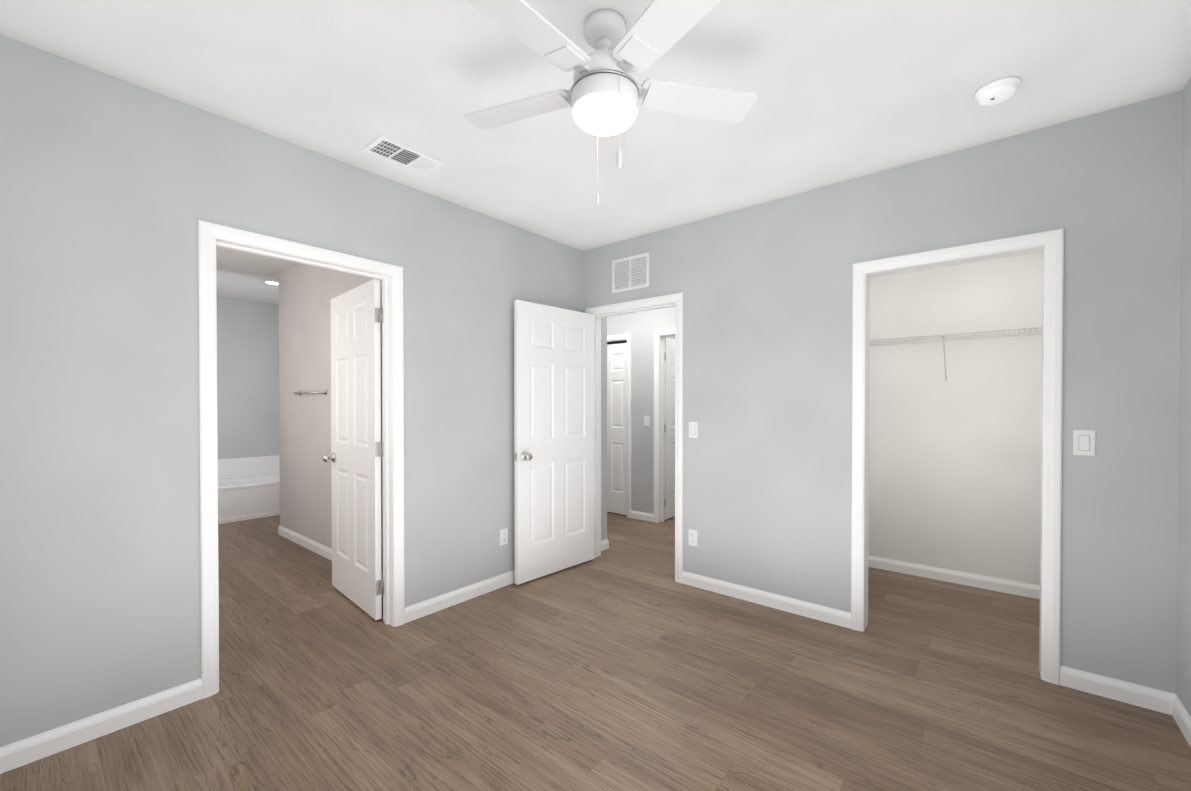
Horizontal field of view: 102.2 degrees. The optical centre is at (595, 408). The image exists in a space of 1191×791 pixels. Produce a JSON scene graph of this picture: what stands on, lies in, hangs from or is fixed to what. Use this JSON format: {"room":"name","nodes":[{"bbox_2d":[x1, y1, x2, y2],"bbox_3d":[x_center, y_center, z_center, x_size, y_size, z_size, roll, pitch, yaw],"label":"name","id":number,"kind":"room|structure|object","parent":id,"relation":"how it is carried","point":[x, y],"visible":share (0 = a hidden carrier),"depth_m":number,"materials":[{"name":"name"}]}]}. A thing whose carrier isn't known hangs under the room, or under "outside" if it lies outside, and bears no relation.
{"room":"empty bedroom","nodes":[
{"label":"empty bedroom","id":0,"kind":"room"},
{"bbox_2d":[217,296,279,458],"bbox_3d":[-4.756,-0.050,5.632,0.120,2.600,2.520,0,1,40],"label":"wall","id":1,"kind":"structure","parent":0,"point":[247,378],"depth_m":6.02,"materials":[{"name":"grey paint"}]},
{"bbox_2d":[0,35,582,746],"bbox_3d":[-1.308,-0.024,2.740,0.120,2.600,3.870,0,1,40],"label":"wall","id":2,"kind":"structure","parent":0,"point":[112,191],"depth_m":1.99,"materials":[{"name":"grey paint"}]},
{"bbox_2d":[0,678,201,773],"bbox_3d":[-2.079,1.241,1.718,0.013,0.088,1.056,0,1,40],"label":"baseboard","id":3,"kind":"structure","parent":2,"relation":"attached to","point":[20,753],"depth_m":1.87,"materials":[{"name":"white paint"}]},
{"bbox_2d":[198,220,404,698],"bbox_3d":[-1.484,0.224,2.518,0.138,2.109,0.948,0,1,40],"label":"door frame","id":4,"kind":"structure","parent":2,"relation":"attached to","point":[209,233],"depth_m":2.34,"materials":[{"name":"white paint"}]},
{"bbox_2d":[323,279,382,619],"bbox_3d":[-1.583,0.245,3.150,0.819,2.032,0.174,1,1,45],"label":"bathroom door","id":5,"kind":"structure","parent":2,"relation":"in","point":[356,451],"depth_m":3.06,"materials":[{"name":"white paint"}]},
{"bbox_2d":[405,570,514,622],"bbox_3d":[-0.618,1.226,3.480,0.013,0.088,1.625,0,1,40],"label":"baseboard","id":6,"kind":"structure","parent":2,"relation":"attached to","point":[431,605],"depth_m":3.13,"materials":[{"name":"white paint"}]},
{"bbox_2d":[500,528,507,545],"bbox_3d":[-0.654,0.917,3.437,0.008,0.114,0.070,0,1,40],"label":"electrical outlet","id":7,"kind":"object","parent":2,"relation":"attached to","point":[504,536],"visible":1,"depth_m":3.44,"materials":[{"name":"white plastic"}]},
{"bbox_2d":[382,308,664,594],"bbox_3d":[-0.122,0.253,3.473,1.015,1.718,4.028,0,1,40],"label":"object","id":8,"kind":"structure","parent":2,"relation":"attached to","point":[383,444],"depth_m":2.88,"materials":[{"name":"grey metal"}]},
{"bbox_2d":[279,263,382,571],"bbox_3d":[-2.089,-0.035,3.992,2.680,2.600,0.120,0,1,40],"label":"wall","id":9,"kind":"structure","parent":0,"point":[307,293],"depth_m":4.33,"materials":[{"name":"beige paint"}]},
{"bbox_2d":[293,389,326,395],"bbox_3d":[-2.523,-0.139,4.236,0.618,0.048,0.056,0,1,40],"label":"towel rail","id":10,"kind":"object","parent":9,"relation":"attached to","point":[299,393],"visible":1,"depth_m":4.14,"materials":[{"name":"grey metal"}]},
{"bbox_2d":[278,525,382,584],"bbox_3d":[-2.041,1.220,4.072,2.692,0.088,0.313,0,1,40],"label":"baseboard","id":11,"kind":"structure","parent":9,"relation":"attached to","point":[314,546],"depth_m":4.33,"materials":[{"name":"white paint"}]},
{"bbox_2d":[0,512,1190,790],"bbox_3d":[-0.904,1.314,4.086,8.300,0.100,6.700,0,1,40],"label":"floor","id":12,"kind":"structure","parent":0,"point":[626,662],"depth_m":2.11,"materials":[{"name":"brown wood"}]},
{"bbox_2d":[218,455,279,524],"bbox_3d":[-4.176,0.933,5.651,0.756,0.635,1.517,0,1,40],"label":"bathtub","id":13,"kind":"object","parent":12,"relation":"on","point":[248,488],"visible":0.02,"depth_m":5.58,"materials":[{"name":"white ceramic"}]},
{"bbox_2d":[0,0,1190,304],"bbox_3d":[-0.904,-1.386,4.062,8.300,0.100,6.700,0,1,40],"label":"ceiling","id":14,"kind":"structure","parent":0,"point":[844,90],"depth_m":1.94,"materials":[{"name":"white paint"}]},
{"bbox_2d":[265,281,278,284],"bbox_3d":[-3.447,-1.341,5.132,0.144,0.009,0.144,0,1,40],"label":"recessed light","id":15,"kind":"object","parent":14,"relation":"in","point":[272,282],"visible":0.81,"depth_m":5.10,"materials":[{"name":"white plastic"}]},
{"bbox_2d":[362,135,445,174],"bbox_3d":[-0.998,-1.316,2.518,0.202,0.012,0.352,0,1,40],"label":"ceiling vent","id":16,"kind":"object","parent":14,"relation":"in","point":[388,149],"visible":1,"depth_m":2.50,"materials":[{"name":"white metal"}]},
{"bbox_2d":[464,0,756,203],"bbox_3d":[0.008,-1.030,1.628,1.081,0.566,1.037,0,1,40],"label":"ceiling fan","id":17,"kind":"object","parent":14,"relation":"hanging from","point":[605,96],"visible":1,"depth_m":1.58,"materials":[{"name":"white"}]},
{"bbox_2d":[974,76,1021,105],"bbox_3d":[1.656,-1.294,1.980,0.150,0.044,0.150,0,1,40],"label":"smoke detector","id":18,"kind":"object","parent":14,"relation":"attached to","point":[997,91],"visible":1,"depth_m":1.95,"materials":[{"name":"white plastic"}]},
{"bbox_2d":[601,317,606,540],"bbox_3d":[-0.847,-0.044,4.988,2.320,2.600,0.180,0,1,40],"label":"wall","id":19,"kind":"structure","parent":0,"point":[603,428],"depth_m":4.29,"materials":[{"name":"grey paint"}]},
{"bbox_2d":[601,539,608,550],"bbox_3d":[-0.183,1.217,4.458,0.633,0.088,0.192,0,1,40],"label":"baseboard","id":20,"kind":"structure","parent":19,"relation":"attached to","point":[605,544],"depth_m":4.29,"materials":[{"name":"white paint"}]},
{"bbox_2d":[607,341,626,344],"bbox_3d":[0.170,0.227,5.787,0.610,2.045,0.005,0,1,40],"label":"door track","id":21,"kind":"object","parent":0,"point":[617,342],"depth_m":5.70,"materials":[{"name":"grey metal"}]},
{"bbox_2d":[607,307,674,513],"bbox_3d":[0.451,-0.049,5.536,3.620,2.600,0.120,0,1,40],"label":"wall","id":22,"kind":"structure","parent":0,"point":[641,327],"depth_m":5.40,"materials":[{"name":"grey paint"}]},
{"bbox_2d":[607,333,630,517],"bbox_3d":[0.119,0.195,5.724,0.738,2.109,0.017,0,1,40],"label":"door frame","id":23,"kind":"structure","parent":22,"relation":"attached to","point":[628,454],"depth_m":5.50,"materials":[{"name":"white paint"}]},
{"bbox_2d":[630,510,653,521],"bbox_3d":[0.524,1.209,5.400,0.312,0.088,0.013,0,1,40],"label":"baseboard","id":24,"kind":"structure","parent":22,"relation":"attached to","point":[644,516],"depth_m":5.39,"materials":[{"name":"white paint"}]},
{"bbox_2d":[644,416,649,425],"bbox_3d":[0.569,0.140,5.354,0.070,0.114,0.010,0,1,40],"label":"light switch","id":25,"kind":"object","parent":22,"relation":"attached to","point":[646,420],"visible":1,"depth_m":5.35,"materials":[{"name":"white plastic"}]},
{"bbox_2d":[654,328,674,522],"bbox_3d":[1.042,0.201,5.037,0.938,2.109,0.138,0,1,40],"label":"door frame","id":26,"kind":"structure","parent":22,"relation":"attached to","point":[661,428],"depth_m":5.27,"materials":[{"name":"white paint"}]},
{"bbox_2d":[665,338,674,519],"bbox_3d":[1.038,0.222,5.664,0.117,2.032,0.819,0,1,38],"label":"room door","id":27,"kind":"structure","parent":22,"relation":"in","point":[669,427],"depth_m":5.43,"materials":[{"name":"white paint"}]},
{"bbox_3d":[0.162,0.217,5.777,0.648,2.064,0.122,0,1,40],"label":"bifold leaf","id":28,"kind":"object","parent":22,"relation":"attached to","visible":0},
{"bbox_2d":[607,345,607,511],"bbox_3d":[0.037,0.235,5.861,0.300,2.002,0.028,0,1,40],"label":"hall door","id":29,"kind":"structure","parent":28,"relation":"attached to","point":[607,428],"depth_m":5.75,"materials":[{"name":"white paint"}]},
{"bbox_2d":[608,343,626,514],"bbox_3d":[0.269,0.237,5.668,0.300,2.002,0.028,0,1,40],"label":"hall door","id":30,"kind":"structure","parent":28,"relation":"attached to","point":[617,403],"depth_m":5.66,"materials":[{"name":"white paint"}]},
{"bbox_2d":[583,90,1182,693],"bbox_3d":[1.201,-0.027,3.095,3.290,2.600,0.120,0,1,40],"label":"wall","id":31,"kind":"structure","parent":0,"point":[765,288],"depth_m":2.50,"materials":[{"name":"grey paint"}]},
{"bbox_2d":[514,300,594,584],"bbox_3d":[-0.273,0.240,3.705,0.117,2.032,0.819,0,1,43],"label":"entry door","id":32,"kind":"structure","parent":31,"relation":"in","point":[554,409],"depth_m":3.67,"materials":[{"name":"white paint"}]},
{"bbox_2d":[612,252,648,292],"bbox_3d":[0.271,-1.061,3.773,0.354,0.260,0.011,0,1,40],"label":"air vent","id":33,"kind":"object","parent":31,"relation":"in","point":[630,273],"visible":1,"depth_m":3.77,"materials":[{"name":"white plastic"}]},
{"bbox_2d":[585,292,682,582],"bbox_3d":[0.310,0.212,3.825,0.928,2.109,0.138,0,1,40],"label":"door frame","id":34,"kind":"structure","parent":31,"relation":"attached to","point":[677,298],"depth_m":3.55,"materials":[{"name":"white paint"}]},
{"bbox_2d":[689,529,697,546],"bbox_3d":[0.696,0.925,3.439,0.070,0.114,0.008,0,1,40],"label":"electrical outlet","id":35,"kind":"object","parent":31,"relation":"attached to","point":[693,537],"visible":1,"depth_m":3.43,"materials":[{"name":"white plastic"}]},
{"bbox_2d":[689,422,697,437],"bbox_3d":[0.696,0.152,3.431,0.070,0.114,0.010,0,1,40],"label":"light switch","id":36,"kind":"object","parent":31,"relation":"attached to","point":[693,429],"visible":1,"depth_m":3.43,"materials":[{"name":"white plastic"}]},
{"bbox_2d":[682,571,850,628],"bbox_3d":[1.056,1.229,3.140,1.107,0.088,0.013,0,1,40],"label":"baseboard","id":37,"kind":"structure","parent":31,"relation":"attached to","point":[812,610],"depth_m":3.08,"materials":[{"name":"white paint"}]},
{"bbox_2d":[851,228,1063,684],"bbox_3d":[1.861,0.246,2.550,0.783,2.064,0.122,0,1,40],"label":"door frame","id":38,"kind":"structure","parent":31,"relation":"attached to","point":[991,256],"depth_m":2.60,"materials":[{"name":"white paint"}]},
{"bbox_2d":[1073,430,1094,455],"bbox_3d":[2.212,0.155,2.174,0.070,0.114,0.010,0,1,40],"label":"light switch","id":39,"kind":"object","parent":31,"relation":"attached to","point":[1083,442],"visible":1,"depth_m":2.17,"materials":[{"name":"white plastic"}]},
{"bbox_2d":[868,252,1042,585],"bbox_3d":[2.520,-0.032,3.652,1.970,2.600,0.120,0,1,40],"label":"wall","id":40,"kind":"structure","parent":0,"point":[955,472],"depth_m":3.48,"materials":[{"name":"white paint"}]},
{"bbox_2d":[868,555,1039,598],"bbox_3d":[2.477,1.225,3.612,1.960,0.088,0.013,0,1,40],"label":"baseboard","id":41,"kind":"structure","parent":40,"relation":"attached to","point":[993,584],"depth_m":3.47,"materials":[{"name":"white paint"}]},
{"bbox_2d":[869,327,1041,381],"bbox_3d":[2.383,-0.353,3.484,1.962,0.316,0.307,0,1,40],"label":"wire closet shelf","id":42,"kind":"object","parent":40,"relation":"attached to","point":[955,334],"visible":0.46,"depth_m":3.30,"materials":[{"name":"white metal"}]},
{"bbox_2d":[1176,77,1190,716],"bbox_3d":[2.131,-0.013,1.545,0.120,2.600,6.420,0,1,40],"label":"wall","id":43,"kind":"structure","parent":0,"point":[1183,681],"depth_m":1.94,"materials":[{"name":"grey paint"}]},
{"bbox_2d":[1060,665,1190,746],"bbox_3d":[1.135,1.250,0.725,0.351,0.088,3.630,0,1,40],"label":"baseboard","id":44,"kind":"structure","parent":43,"relation":"attached to","point":[1137,695],"depth_m":2.09,"materials":[{"name":"white paint"}]}
]}

